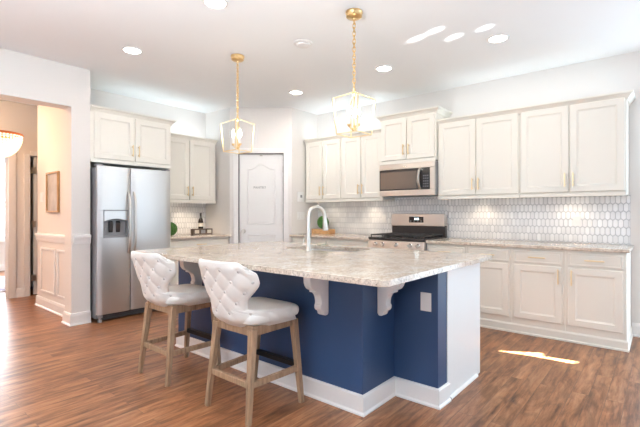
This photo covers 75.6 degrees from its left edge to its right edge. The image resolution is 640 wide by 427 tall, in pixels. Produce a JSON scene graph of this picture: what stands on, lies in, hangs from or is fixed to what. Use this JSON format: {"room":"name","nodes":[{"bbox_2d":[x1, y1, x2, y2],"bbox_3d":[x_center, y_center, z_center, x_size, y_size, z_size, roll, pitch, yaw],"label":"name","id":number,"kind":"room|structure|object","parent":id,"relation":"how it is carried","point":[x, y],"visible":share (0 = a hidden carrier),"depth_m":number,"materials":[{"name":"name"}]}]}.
{"room":"kitchen","nodes":[
{"label":"kitchen","id":0,"kind":"room"},
{"bbox_2d":[0,242,4,264],"bbox_3d":[-7.705,-0.190,7.406,0.120,2.765,8.480,0,0,40],"label":"wall","id":1,"kind":"structure","parent":0,"point":[2,244],"depth_m":8.61,"materials":[{"name":"white paint"}]},
{"bbox_2d":[0,158,4,241],"bbox_3d":[-6.673,-0.282,8.551,0.160,1.750,2.900,0,0,40],"label":"window","id":2,"kind":"structure","parent":1,"relation":"in","point":[2,160],"depth_m":8.66,"materials":[{"name":"white paint"}]},
{"bbox_2d":[0,264,4,270],"bbox_3d":[-7.627,1.127,7.394,0.016,0.130,8.400,0,0,40],"label":"baseboard","id":3,"kind":"structure","parent":1,"relation":"attached to","point":[2,267],"depth_m":8.60,"materials":[{"name":"white paint"}]},
{"bbox_2d":[0,100,37,297],"bbox_3d":[-4.542,-0.190,5.657,0.120,2.765,4.320,0,0,40],"label":"wall","id":4,"kind":"structure","parent":0,"point":[20,118],"depth_m":5.88,"materials":[{"name":"white paint"}]},
{"bbox_2d":[8,153,15,298],"bbox_3d":[-4.704,0.163,5.353,0.020,2.060,1.265,0,0,40],"label":"trim","id":5,"kind":"structure","parent":4,"relation":"attached to","point":[11,159],"depth_m":5.80,"materials":[{"name":"white paint"}]},
{"bbox_2d":[16,288,23,297],"bbox_3d":[-4.266,1.127,5.873,0.026,0.130,0.095,0,0,40],"label":"baseboard","id":6,"kind":"structure","parent":4,"relation":"attached to","point":[19,291],"depth_m":5.87,"materials":[{"name":"white paint"}]},
{"bbox_2d":[24,151,37,296],"bbox_3d":[-3.960,0.142,6.246,0.020,2.100,0.870,0,0,40],"label":"trim","id":7,"kind":"structure","parent":4,"relation":"attached to","point":[32,153],"depth_m":5.94,"materials":[{"name":"white paint"}]},
{"bbox_2d":[30,157,37,293],"bbox_3d":[-3.974,0.177,6.287,0.065,2.010,0.745,0,0,40],"label":"door","id":8,"kind":"structure","parent":4,"relation":"in","point":[34,170],"depth_m":6.05,"materials":[{"name":"white paint"}]},
{"bbox_2d":[5,157,32,289],"bbox_3d":[-4.318,-0.190,6.590,0.730,2.765,1.000,0,0,40],"label":"wall","id":9,"kind":"structure","parent":0,"point":[31,158],"depth_m":6.65,"materials":[{"name":"white paint"}]},
{"bbox_2d":[0,48,70,109],"bbox_3d":[-3.446,-1.354,3.573,0.192,0.437,2.280,0,0,40],"label":"wall","id":10,"kind":"structure","parent":0,"point":[25,78],"depth_m":4.14,"materials":[{"name":"white paint"}]},
{"bbox_2d":[38,66,89,312],"bbox_3d":[-3.136,-0.190,4.921,1.442,2.765,0.188,0,0,40],"label":"wall","id":11,"kind":"structure","parent":0,"point":[63,135],"depth_m":4.50,"materials":[{"name":"white paint"}]},
{"bbox_2d":[40,192,43,201],"bbox_3d":[-3.552,-0.207,5.267,0.115,0.120,0.011,0,0,40],"label":"light switch","id":12,"kind":"object","parent":11,"relation":"attached to","point":[42,193],"visible":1,"depth_m":5.25,"materials":[{"name":"white plastic"}]},
{"bbox_2d":[35,232,64,243],"bbox_3d":[-3.221,0.297,4.980,1.235,0.100,0.030,0,0,40],"label":"trim","id":13,"kind":"structure","parent":11,"relation":"attached to","point":[57,238],"depth_m":5.01,"materials":[{"name":"white paint"}]},
{"bbox_2d":[40,247,64,299],"bbox_3d":[-3.180,0.710,4.956,1.030,0.565,0.014,0,0,40],"label":"trim","id":14,"kind":"structure","parent":11,"relation":"attached to","point":[41,248],"depth_m":4.97,"materials":[{"name":"white paint"}]},
{"bbox_2d":[46,171,59,211],"bbox_3d":[-3.234,-0.258,4.992,0.400,0.490,0.028,0,0,40],"label":"picture frame","id":15,"kind":"object","parent":11,"relation":"attached to","point":[52,178],"visible":1,"depth_m":4.98,"materials":[{"name":"brown wood"}]},
{"bbox_2d":[48,173,56,210],"bbox_3d":[-3.231,-0.258,4.996,0.356,0.446,0.008,0,0,40],"label":"print","id":16,"kind":"object","parent":15,"relation":"attached to","point":[52,177],"depth_m":5.00},
{"bbox_2d":[35,295,90,326],"bbox_3d":[-3.144,1.127,4.911,1.494,0.130,0.214,0,0,40],"label":"baseboard","id":17,"kind":"structure","parent":11,"relation":"attached to","point":[69,319],"depth_m":4.51,"materials":[{"name":"white paint"}]},
{"bbox_2d":[73,234,90,243],"bbox_3d":[-2.565,0.278,4.456,0.030,0.100,0.171,0,0,40],"label":"trim","id":18,"kind":"structure","parent":11,"relation":"attached to","point":[85,238],"depth_m":4.45,"materials":[{"name":"white paint"}]},
{"bbox_2d":[90,88,205,167],"bbox_3d":[-2.087,-0.190,6.237,0.120,2.765,3.174,0,0,40],"label":"wall","id":19,"kind":"structure","parent":0,"point":[189,122],"depth_m":5.90,"materials":[{"name":"white paint"}]},
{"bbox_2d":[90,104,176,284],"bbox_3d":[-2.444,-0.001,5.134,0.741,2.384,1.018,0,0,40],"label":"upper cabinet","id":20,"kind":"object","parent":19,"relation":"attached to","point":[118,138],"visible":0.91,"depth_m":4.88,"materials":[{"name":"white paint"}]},
{"bbox_2d":[171,203,205,233],"bbox_3d":[-2.111,0.072,6.109,0.007,0.469,0.985,0,0,40],"label":"backsplash","id":21,"kind":"structure","parent":19,"relation":"attached to","point":[186,216],"depth_m":6.24,"materials":[{"name":"grey tile"}]},
{"bbox_2d":[171,133,217,203],"bbox_3d":[-1.987,-0.627,5.972,0.371,0.957,0.950,0,0,40],"label":"upper cabinet","id":22,"kind":"object","parent":19,"relation":"attached to","point":[192,157],"visible":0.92,"depth_m":5.93,"materials":[{"name":"white paint"}]},
{"bbox_2d":[206,108,229,243],"bbox_3d":[-1.537,-0.190,6.346,0.585,2.765,0.115,0,0,40],"label":"wall","id":23,"kind":"structure","parent":0,"point":[218,214],"depth_m":6.26,"materials":[{"name":"white paint"}]},
{"bbox_2d":[230,108,291,243],"bbox_3d":[-0.880,-0.190,6.182,0.919,2.765,0.110,0,0,0],"label":"wall","id":24,"kind":"structure","parent":0,"point":[273,126],"depth_m":6.13,"materials":[{"name":"white paint"}]},
{"bbox_2d":[233,148,288,243],"bbox_3d":[-0.876,0.112,6.147,0.823,2.161,0.160,0,0,0],"label":"door","id":25,"kind":"structure","parent":24,"relation":"in","point":[261,175],"depth_m":6.15,"materials":[{"name":"white paint"}]},
{"bbox_2d":[292,108,317,233],"bbox_3d":[-0.265,-0.190,6.392,0.100,2.765,0.604,0,0,40],"label":"wall","id":26,"kind":"structure","parent":0,"point":[304,124],"depth_m":6.29,"materials":[{"name":"white paint"}]},
{"bbox_2d":[297,192,303,201],"bbox_3d":[-0.292,-0.253,6.263,0.024,0.150,0.130,0,0,40],"label":"wall thermostat","id":27,"kind":"object","parent":26,"relation":"attached to","point":[300,195],"visible":1,"depth_m":6.24,"materials":[{"name":"white plastic"}]},
{"bbox_2d":[297,212,304,218],"bbox_3d":[-0.287,0.033,6.278,0.011,0.115,0.165,0,0,40],"label":"light switch","id":28,"kind":"object","parent":26,"relation":"attached to","point":[300,215],"visible":1,"depth_m":6.27,"materials":[{"name":"white plastic"}]},
{"bbox_2d":[0,0,639,114],"bbox_3d":[-2.075,-1.623,3.290,14.600,0.100,9.600,0,0,40],"label":"ceiling","id":29,"kind":"structure","parent":0,"point":[187,46],"depth_m":3.84,"materials":[{"name":"white paint"}]},
{"bbox_2d":[0,130,23,157],"bbox_3d":[-3.890,-1.125,5.001,0.496,0.895,0.496,0,0,40],"label":"chandelier","id":30,"kind":"object","parent":29,"relation":"hanging from","point":[4,153],"visible":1,"depth_m":4.98,"materials":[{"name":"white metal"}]},
{"bbox_2d":[122,46,142,54],"bbox_3d":[-1.807,-1.569,3.971,0.184,0.018,0.184,0,0,40],"label":"recessed light","id":31,"kind":"object","parent":29,"relation":"in","point":[128,49],"visible":1,"depth_m":3.96,"materials":[{"name":"white plastic"}]},
{"bbox_2d":[203,0,227,8],"bbox_3d":[-0.779,-1.569,3.072,0.184,0.018,0.184,0,0,40],"label":"recessed light","id":32,"kind":"object","parent":29,"relation":"in","point":[214,4],"visible":1,"depth_m":3.08,"materials":[{"name":"white plastic"}]},
{"bbox_2d":[220,53,254,153],"bbox_3d":[-0.823,-1.093,4.121,0.244,0.959,0.244,0,0,40],"label":"pendant lantern","id":33,"kind":"object","parent":29,"relation":"hanging from","point":[236,57],"visible":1,"depth_m":4.11,"materials":[{"name":"gold metal"}]},
{"bbox_2d":[289,90,302,94],"bbox_3d":[-0.310,-1.569,5.347,0.184,0.018,0.184,0,0,40],"label":"recessed light","id":34,"kind":"object","parent":29,"relation":"in","point":[294,92],"visible":1,"depth_m":5.34,"materials":[{"name":"white plastic"}]},
{"bbox_2d":[294,39,311,47],"bbox_3d":[-0.157,-1.556,3.807,0.170,0.034,0.170,0,0,40],"label":"smoke detector","id":35,"kind":"object","parent":29,"relation":"attached to","point":[301,43],"visible":1,"depth_m":3.77,"materials":[{"name":"white plastic"}]},
{"bbox_2d":[332,8,375,137],"bbox_3d":[0.266,-1.093,3.221,0.244,0.959,0.244,0,0,40],"label":"pendant lantern","id":36,"kind":"object","parent":29,"relation":"hanging from","point":[352,14],"visible":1,"depth_m":3.21,"materials":[{"name":"gold metal"}]},
{"bbox_2d":[375,65,392,71],"bbox_3d":[0.692,-1.569,4.464,0.184,0.018,0.184,0,0,40],"label":"recessed light","id":37,"kind":"object","parent":29,"relation":"in","point":[383,68],"visible":1,"depth_m":4.46,"materials":[{"name":"white plastic"}]},
{"bbox_2d":[487,34,508,42],"bbox_3d":[1.596,-1.569,3.701,0.184,0.018,0.184,0,0,40],"label":"recessed light","id":38,"kind":"object","parent":29,"relation":"in","point":[497,38],"visible":1,"depth_m":3.69,"materials":[{"name":"white plastic"}]},
{"bbox_2d":[0,271,639,426],"bbox_3d":[-2.075,1.242,3.290,14.600,0.100,9.600,0,0,40],"label":"floor","id":39,"kind":"structure","parent":0,"point":[53,373],"depth_m":2.83,"materials":[{"name":"brown wood"}]},
{"bbox_2d":[0,276,32,291],"bbox_3d":[-5.494,1.186,6.919,1.900,0.012,3.200,0,0,40],"label":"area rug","id":40,"kind":"object","parent":39,"relation":"on","point":[2,278],"visible":0.02,"depth_m":6.86,"materials":[{"name":"white fabric"}]},
{"bbox_2d":[90,163,169,322],"bbox_3d":[-2.400,0.324,5.027,0.837,1.737,0.862,0,0,40],"label":"refrigerator","id":41,"kind":"object","parent":39,"relation":"on","point":[130,207],"visible":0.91,"depth_m":4.67,"materials":[{"name":"grey metal"}]},
{"bbox_2d":[131,251,220,386],"bbox_3d":[-1.093,0.733,3.094,0.480,0.923,0.553,0,0,40],"label":"bar stool","id":42,"kind":"object","parent":39,"relation":"on","point":[154,272],"visible":0.96,"depth_m":2.93,"materials":[{"name":"white leather"}]},
{"bbox_2d":[164,284,205,304],"bbox_3d":[-1.055,0.606,3.140,0.443,0.084,0.437,0,0,40],"label":"seat cushion","id":43,"kind":"object","parent":42,"relation":"on","point":[182,294],"depth_m":2.98,"materials":[{"name":"white leather"}]},
{"bbox_2d":[171,237,227,284],"bbox_3d":[-1.872,0.766,5.899,0.641,0.853,0.985,0,0,40],"label":"base cabinet","id":44,"kind":"object","parent":39,"relation":"on","point":[176,243],"visible":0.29,"depth_m":5.63,"materials":[{"name":"white paint"}]},
{"bbox_2d":[171,234,230,239],"bbox_3d":[-1.868,0.324,5.899,0.641,0.032,0.990,0,0,40],"label":"countertop","id":45,"kind":"structure","parent":44,"relation":"on","point":[175,236],"depth_m":5.77,"materials":[{"name":"stone"}]},
{"bbox_2d":[171,222,176,235],"bbox_3d":[-2.047,0.210,5.636,0.135,0.193,0.214,0,0,40],"label":"moss ball","id":46,"kind":"object","parent":45,"relation":"on","point":[173,225],"visible":0.44,"depth_m":5.62,"materials":[{"name":"green plant"}]},
{"bbox_2d":[198,213,202,228],"bbox_3d":[-1.810,0.150,6.264,0.077,0.315,0.077,0,0,40],"label":"wine bottle","id":47,"kind":"object","parent":45,"relation":"on","point":[200,221],"visible":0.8,"depth_m":6.24,"materials":[{"name":"black glass"}]},
{"bbox_2d":[191,228,212,234],"bbox_3d":[-1.754,0.267,6.127,0.074,0.082,0.330,0,0,40],"label":"wooden crate","id":48,"kind":"object","parent":45,"relation":"on","point":[206,230],"visible":0.98,"depth_m":6.09,"materials":[{"name":"brown wood"}]},
{"bbox_2d":[199,258,303,426],"bbox_3d":[-0.445,0.733,2.567,0.480,0.923,0.553,0,0,40],"label":"bar stool","id":49,"kind":"object","parent":39,"relation":"on","point":[230,286],"visible":1,"depth_m":2.42,"materials":[{"name":"white leather"}]},
{"bbox_2d":[242,297,298,324],"bbox_3d":[-0.407,0.606,2.613,0.443,0.084,0.437,0,0,40],"label":"seat cushion","id":50,"kind":"object","parent":49,"relation":"on","point":[261,310],"depth_m":2.48,"materials":[{"name":"white leather"}]},
{"bbox_2d":[292,237,328,244],"bbox_3d":[0.032,0.766,6.101,0.684,0.853,0.670,0,0,40],"label":"base cabinet","id":51,"kind":"object","parent":39,"relation":"on","point":[294,239],"visible":0.12,"depth_m":5.82,"materials":[{"name":"white paint"}]},
{"bbox_2d":[175,248,479,416],"bbox_3d":[-0.075,0.766,3.362,2.344,0.852,1.348,0,0,40],"label":"kitchen island","id":52,"kind":"object","parent":39,"relation":"on","point":[362,347],"visible":0.52,"depth_m":2.64,"materials":[{"name":"blue paint"}]},
{"bbox_2d":[135,241,490,286],"bbox_3d":[-0.133,0.324,3.247,2.410,0.032,1.550,0,0,40],"label":"island countertop","id":53,"kind":"structure","parent":52,"relation":"on","point":[369,266],"depth_m":2.76,"materials":[{"name":"stone"}]},
{"bbox_2d":[303,205,328,250],"bbox_3d":[-0.033,0.119,3.431,0.227,0.376,0.081,0,0,-21],"label":"kitchen faucet","id":54,"kind":"object","parent":53,"relation":"on","point":[307,245],"visible":0.98,"depth_m":3.39,"materials":[{"name":"silver metal"}]},
{"bbox_2d":[305,249,353,251],"bbox_3d":[0.073,0.437,3.642,0.688,0.192,0.428,0,0,40],"label":"sink","id":55,"kind":"object","parent":53,"relation":"in","point":[305,249],"visible":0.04,"depth_m":3.88,"materials":[{"name":"silver metal"}]},
{"bbox_2d":[421,292,430,311],"bbox_3d":[0.662,0.552,2.581,0.072,0.116,0.006,0,0,40],"label":"outlet","id":56,"kind":"object","parent":52,"relation":"attached to","point":[425,296],"depth_m":2.58,"materials":[{"name":"white plastic"}]},
{"bbox_2d":[329,238,367,246],"bbox_3d":[0.558,0.766,5.662,0.684,0.853,0.670,0,0,40],"label":"base cabinet","id":57,"kind":"object","parent":39,"relation":"on","point":[344,242],"visible":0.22,"depth_m":5.43,"materials":[{"name":"white paint"}]},
{"bbox_2d":[290,233,381,239],"bbox_3d":[0.291,0.324,5.894,1.389,0.032,0.650,0,0,40],"label":"countertop","id":58,"kind":"structure","parent":57,"relation":"on","point":[331,236],"depth_m":5.77,"materials":[{"name":"stone"}]},
{"bbox_2d":[312,229,334,233],"bbox_3d":[0.048,0.272,6.285,0.350,0.072,0.140,0,0,40],"label":"wooden crate","id":59,"kind":"object","parent":58,"relation":"on","point":[314,231],"visible":0.9,"depth_m":6.22,"materials":[{"name":"brown wood"}]},
{"bbox_2d":[317,216,328,228],"bbox_3d":[0.044,0.134,6.288,0.201,0.201,0.142,0,0,40],"label":"moss ball","id":60,"kind":"object","parent":59,"relation":"on","point":[320,219],"visible":0.59,"depth_m":6.25,"materials":[{"name":"green plant"}]},
{"bbox_2d":[368,214,446,250],"bbox_3d":[1.083,0.588,5.162,0.760,1.170,0.701,0,0,40],"label":"gas range","id":61,"kind":"object","parent":39,"relation":"on","point":[409,231],"visible":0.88,"depth_m":5.18,"materials":[{"name":"grey metal"}]},
{"bbox_2d":[368,232,444,241],"bbox_3d":[1.083,0.289,5.162,0.760,0.068,0.581,0,0,40],"label":"cooktop","id":62,"kind":"object","parent":61,"relation":"in","point":[393,236],"depth_m":5.04,"materials":[{"name":"black metal"}]},
{"bbox_2d":[427,243,466,252],"bbox_3d":[1.583,0.766,4.809,0.455,0.853,0.670,0,0,40],"label":"base cabinet","id":63,"kind":"object","parent":39,"relation":"on","point":[430,247],"visible":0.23,"depth_m":4.57,"materials":[{"name":"white paint"}]},
{"bbox_2d":[467,245,511,331],"bbox_3d":[1.934,0.766,4.517,0.458,0.853,0.670,0,0,40],"label":"base cabinet","id":64,"kind":"object","parent":39,"relation":"on","point":[495,273],"visible":0.38,"depth_m":4.24,"materials":[{"name":"white paint"}]},
{"bbox_2d":[511,248,565,340],"bbox_3d":[2.290,0.766,4.220,0.470,0.853,0.670,0,0,40],"label":"base cabinet","id":65,"kind":"object","parent":39,"relation":"on","point":[538,275],"visible":0.95,"depth_m":3.98,"materials":[{"name":"white paint"}]},
{"bbox_2d":[565,250,632,351],"bbox_3d":[2.654,0.766,3.917,0.477,0.853,0.670,0,0,40],"label":"base cabinet","id":66,"kind":"object","parent":39,"relation":"on","point":[598,284],"visible":0.97,"depth_m":3.69,"materials":[{"name":"white paint"}]},
{"bbox_2d":[426,238,633,252],"bbox_3d":[2.130,0.324,4.362,1.866,0.032,0.650,0,0,40],"label":"countertop","id":67,"kind":"structure","parent":66,"relation":"on","point":[614,248],"depth_m":4.09,"materials":[{"name":"stone"}]},
{"bbox_2d":[318,51,639,325],"bbox_3d":[2.498,-0.190,4.562,9.200,2.765,0.120,0,0,40],"label":"wall","id":68,"kind":"structure","parent":0,"point":[617,73],"depth_m":4.51,"materials":[{"name":"white paint"}]},
{"bbox_2d":[304,135,341,202],"bbox_3d":[0.128,-0.643,6.216,0.684,0.955,0.370,0,0,40],"label":"upper cabinet","id":69,"kind":"object","parent":68,"relation":"attached to","point":[323,154],"visible":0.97,"depth_m":6.08,"materials":[{"name":"white paint"}]},
{"bbox_2d":[340,128,394,201],"bbox_3d":[0.654,-0.643,5.778,0.684,0.955,0.370,0,0,40],"label":"upper cabinet","id":70,"kind":"object","parent":68,"relation":"attached to","point":[361,156],"visible":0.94,"depth_m":5.66,"materials":[{"name":"white paint"}]},
{"bbox_2d":[376,106,451,164],"bbox_3d":[1.193,-0.951,5.293,0.866,0.638,0.425,0,0,40],"label":"upper cabinet","id":71,"kind":"object","parent":68,"relation":"attached to","point":[411,136],"visible":0.95,"depth_m":5.12,"materials":[{"name":"white paint"}]},
{"bbox_2d":[380,161,437,196],"bbox_3d":[1.175,-0.424,5.271,0.760,0.408,0.466,0,0,40],"label":"microwave","id":72,"kind":"object","parent":71,"relation":"attached to","point":[415,179],"visible":0.97,"depth_m":5.11,"materials":[{"name":"grey metal"}]},
{"bbox_2d":[318,195,630,244],"bbox_3d":[1.501,0.237,5.310,3.990,0.910,0.007,0,0,40],"label":"backsplash","id":73,"kind":"structure","parent":68,"relation":"attached to","point":[604,219],"depth_m":4.75,"materials":[{"name":"grey tile"}]},
{"bbox_2d":[382,215,385,222],"bbox_3d":[0.900,0.072,5.800,0.072,0.115,0.008,0,0,40],"label":"wall outlet","id":74,"kind":"object","parent":73,"relation":"attached to","point":[383,216],"visible":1,"depth_m":5.80,"materials":[{"name":"white plastic"}]},
{"bbox_2d":[573,215,580,225],"bbox_3d":[2.683,0.072,4.315,0.072,0.115,0.008,0,0,40],"label":"wall outlet","id":75,"kind":"object","parent":73,"relation":"attached to","point":[576,218],"visible":1,"depth_m":4.31,"materials":[{"name":"white plastic"}]},
{"bbox_2d":[436,107,519,199],"bbox_3d":[1.854,-0.643,4.778,0.913,0.955,0.370,0,0,40],"label":"upper cabinet","id":76,"kind":"object","parent":68,"relation":"attached to","point":[479,153],"visible":1,"depth_m":4.63,"materials":[{"name":"white paint"}]},
{"bbox_2d":[519,89,635,197],"bbox_3d":[2.577,-0.643,4.176,0.966,0.955,0.370,0,0,40],"label":"upper cabinet","id":77,"kind":"object","parent":68,"relation":"attached to","point":[577,147],"visible":1,"depth_m":4.04,"materials":[{"name":"white paint"}]},
{"bbox_2d":[632,322,639,336],"bbox_3d":[4.465,1.127,2.828,3.718,0.130,0.026,0,0,40],"label":"baseboard","id":78,"kind":"structure","parent":68,"relation":"attached to","point":[635,326],"depth_m":4.00,"materials":[{"name":"white paint"}]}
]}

